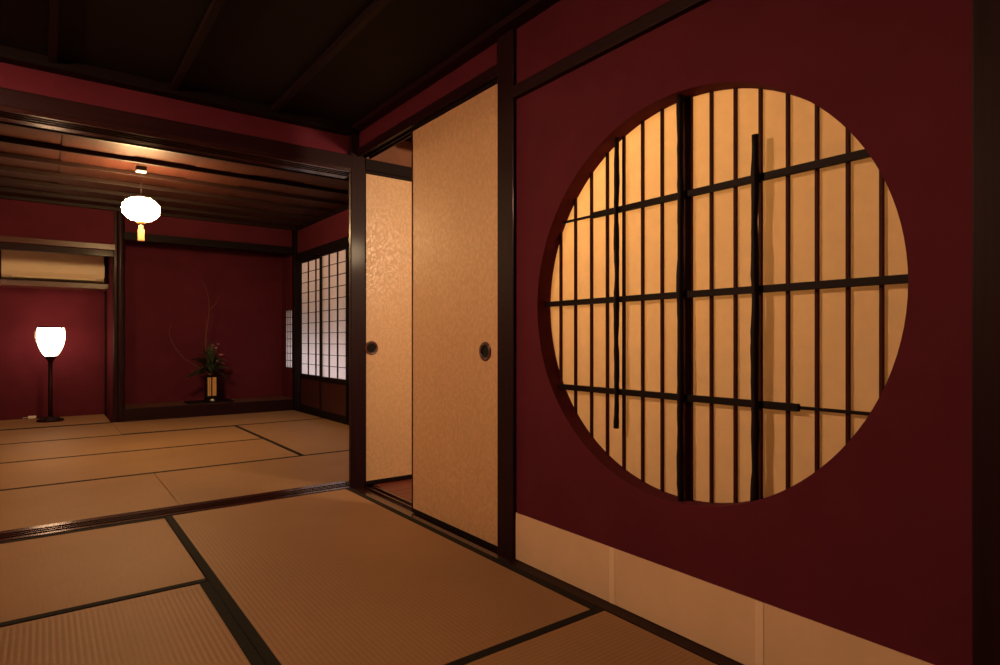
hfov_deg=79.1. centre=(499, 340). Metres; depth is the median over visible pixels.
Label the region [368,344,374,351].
door handle
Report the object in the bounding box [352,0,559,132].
crown molding
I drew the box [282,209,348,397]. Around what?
wall
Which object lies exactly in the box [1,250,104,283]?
cabinet
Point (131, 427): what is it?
mat
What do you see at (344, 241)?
rail
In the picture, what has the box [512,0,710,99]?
rail
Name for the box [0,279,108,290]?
shelf
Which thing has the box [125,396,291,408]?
floor
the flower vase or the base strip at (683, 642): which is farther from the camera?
the flower vase
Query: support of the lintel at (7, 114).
attached to the wall at (15, 77)
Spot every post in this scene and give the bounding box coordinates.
[113,211,116,422]
[117,211,124,421]
[292,230,299,410]
[349,131,364,488]
[497,28,515,560]
[972,0,999,664]
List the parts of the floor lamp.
lamp shade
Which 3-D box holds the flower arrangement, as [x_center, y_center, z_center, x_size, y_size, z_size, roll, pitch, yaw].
[-3.437,-0.116,6.937,0.632,1.161,0.404,0,0,-37]
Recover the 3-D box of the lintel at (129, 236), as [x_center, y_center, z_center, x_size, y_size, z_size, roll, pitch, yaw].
[-3.210,-1.085,6.803,1.740,0.080,0.070,0,0,-37]
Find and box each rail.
[0,235,114,249]
[296,236,348,260]
[358,64,496,158]
[365,159,411,177]
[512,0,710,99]
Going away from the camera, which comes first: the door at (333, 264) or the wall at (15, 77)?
the wall at (15, 77)
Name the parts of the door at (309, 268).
panel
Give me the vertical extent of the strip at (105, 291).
1.470 m
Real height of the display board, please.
0.018 m
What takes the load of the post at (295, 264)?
on the floor
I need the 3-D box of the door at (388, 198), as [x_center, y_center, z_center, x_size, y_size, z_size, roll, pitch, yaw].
[-0.431,-0.075,3.787,0.900,1.826,0.028,0,0,-37]
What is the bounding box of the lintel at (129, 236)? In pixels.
[124,232,292,253]
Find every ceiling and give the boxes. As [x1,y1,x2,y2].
[0,0,529,123]
[0,121,348,230]
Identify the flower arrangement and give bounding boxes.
[169,281,227,378]
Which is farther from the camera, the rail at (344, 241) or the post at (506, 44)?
the rail at (344, 241)
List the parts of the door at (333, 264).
panel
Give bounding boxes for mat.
[0,414,110,429]
[0,423,120,443]
[0,426,258,462]
[0,438,298,489]
[0,472,178,530]
[0,517,206,627]
[0,581,265,664]
[112,410,323,434]
[153,450,348,504]
[165,488,596,664]
[235,419,348,454]
[444,607,715,664]
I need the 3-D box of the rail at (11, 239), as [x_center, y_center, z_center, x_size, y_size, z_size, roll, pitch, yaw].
[-4.827,-0.954,5.563,2.185,0.057,0.045,0,0,-37]
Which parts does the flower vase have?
gold panel, gold panel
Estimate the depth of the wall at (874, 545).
1.42 m
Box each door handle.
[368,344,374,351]
[482,346,487,356]
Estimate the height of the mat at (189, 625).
0.054 m
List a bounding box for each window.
[286,310,291,367]
[545,88,907,502]
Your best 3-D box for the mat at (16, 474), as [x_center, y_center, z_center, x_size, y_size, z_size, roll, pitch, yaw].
[-2.514,0.865,4.234,1.908,0.054,0.966,0,0,-37]
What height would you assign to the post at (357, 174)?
2.100 m
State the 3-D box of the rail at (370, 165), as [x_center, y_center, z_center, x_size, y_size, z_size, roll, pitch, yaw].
[-0.430,-1.022,3.800,0.913,0.066,0.052,0,0,-37]
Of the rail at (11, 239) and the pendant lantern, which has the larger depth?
the rail at (11, 239)
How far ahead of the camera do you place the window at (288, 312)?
7.60 m
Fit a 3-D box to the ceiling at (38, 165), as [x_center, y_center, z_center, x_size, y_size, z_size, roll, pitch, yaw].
[-2.884,-1.361,4.576,4.100,0.070,4.020,0,0,-37]
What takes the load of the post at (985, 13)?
on the floor
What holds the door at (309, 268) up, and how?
in the wall at (335, 227)
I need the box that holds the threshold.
[0,481,350,541]
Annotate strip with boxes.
[105,291,106,416]
[506,559,743,664]
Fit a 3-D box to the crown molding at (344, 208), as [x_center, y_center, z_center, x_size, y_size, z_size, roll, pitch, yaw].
[-1.274,-1.343,5.770,0.050,0.035,3.910,0,0,-37]
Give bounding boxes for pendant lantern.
[121,165,159,241]
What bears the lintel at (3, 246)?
attached to the wall at (17, 218)
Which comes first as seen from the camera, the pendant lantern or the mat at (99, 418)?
the pendant lantern
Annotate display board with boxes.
[184,399,233,403]
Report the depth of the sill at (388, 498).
3.08 m
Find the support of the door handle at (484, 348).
on the door at (454, 150)
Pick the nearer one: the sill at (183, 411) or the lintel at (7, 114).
the lintel at (7, 114)
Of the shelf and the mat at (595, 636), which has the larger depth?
the shelf
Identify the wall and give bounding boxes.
[0,62,411,166]
[0,199,291,250]
[0,249,106,419]
[107,257,112,422]
[125,240,281,403]
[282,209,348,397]
[359,0,971,664]
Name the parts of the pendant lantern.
lamp shade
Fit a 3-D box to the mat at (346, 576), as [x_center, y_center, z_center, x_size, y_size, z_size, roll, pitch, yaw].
[-0.645,0.865,2.399,0.934,0.054,1.926,0,0,-37]
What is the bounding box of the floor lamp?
[35,326,64,422]
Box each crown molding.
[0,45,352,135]
[296,206,348,230]
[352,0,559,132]
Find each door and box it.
[300,255,318,413]
[319,245,348,422]
[365,170,411,484]
[412,79,496,550]
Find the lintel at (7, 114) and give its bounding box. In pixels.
[0,105,350,178]
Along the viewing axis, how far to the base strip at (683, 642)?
1.82 m
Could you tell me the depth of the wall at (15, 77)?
2.94 m
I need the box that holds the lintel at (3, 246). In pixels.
[0,242,113,256]
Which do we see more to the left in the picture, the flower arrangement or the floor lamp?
the floor lamp
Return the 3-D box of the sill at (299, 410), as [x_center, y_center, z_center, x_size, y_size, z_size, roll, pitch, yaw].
[-1.264,0.859,5.778,0.065,0.062,3.910,0,0,-37]
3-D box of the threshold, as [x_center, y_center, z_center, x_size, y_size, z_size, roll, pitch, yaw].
[-2.087,0.863,2.628,3.030,0.054,0.170,0,0,-37]
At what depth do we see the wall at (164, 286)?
7.21 m
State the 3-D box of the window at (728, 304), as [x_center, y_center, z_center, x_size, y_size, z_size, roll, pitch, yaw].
[0.529,-0.125,1.776,0.049,1.270,1.280,0,0,-37]
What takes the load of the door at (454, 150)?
in the wall at (874, 545)
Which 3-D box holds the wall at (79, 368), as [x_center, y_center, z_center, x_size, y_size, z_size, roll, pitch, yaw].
[-5.383,-0.260,6.330,2.220,2.300,0.070,0,0,-37]
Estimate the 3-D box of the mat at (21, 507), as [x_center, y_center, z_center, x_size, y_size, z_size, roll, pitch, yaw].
[-2.683,0.865,2.894,1.915,0.054,0.966,0,0,-37]
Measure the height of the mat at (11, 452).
0.054 m
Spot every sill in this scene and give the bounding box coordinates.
[124,399,292,421]
[296,409,348,424]
[352,485,509,561]
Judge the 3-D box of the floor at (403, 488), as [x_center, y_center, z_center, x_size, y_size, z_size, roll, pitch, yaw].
[0.674,0.867,2.384,0.855,0.046,3.597,0,0,-37]
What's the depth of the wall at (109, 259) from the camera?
6.54 m
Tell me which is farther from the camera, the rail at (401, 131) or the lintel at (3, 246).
the lintel at (3, 246)
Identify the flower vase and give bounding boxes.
[204,375,217,400]
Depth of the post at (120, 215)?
6.23 m
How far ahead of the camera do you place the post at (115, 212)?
6.22 m
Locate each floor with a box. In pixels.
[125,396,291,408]
[373,478,411,500]
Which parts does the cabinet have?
panel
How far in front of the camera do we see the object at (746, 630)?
1.69 m
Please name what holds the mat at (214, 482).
on the floor
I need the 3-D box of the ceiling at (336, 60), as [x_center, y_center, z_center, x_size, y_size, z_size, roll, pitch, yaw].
[-0.521,-1.231,0.609,3.100,0.078,5.000,0,0,-37]
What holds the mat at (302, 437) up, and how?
on the floor
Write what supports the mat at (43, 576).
on the floor
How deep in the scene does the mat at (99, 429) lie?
5.53 m
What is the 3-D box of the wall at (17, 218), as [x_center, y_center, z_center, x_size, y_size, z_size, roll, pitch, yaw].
[-4.133,-1.165,6.151,4.000,0.490,0.100,0,0,-37]
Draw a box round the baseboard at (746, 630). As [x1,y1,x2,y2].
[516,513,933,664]

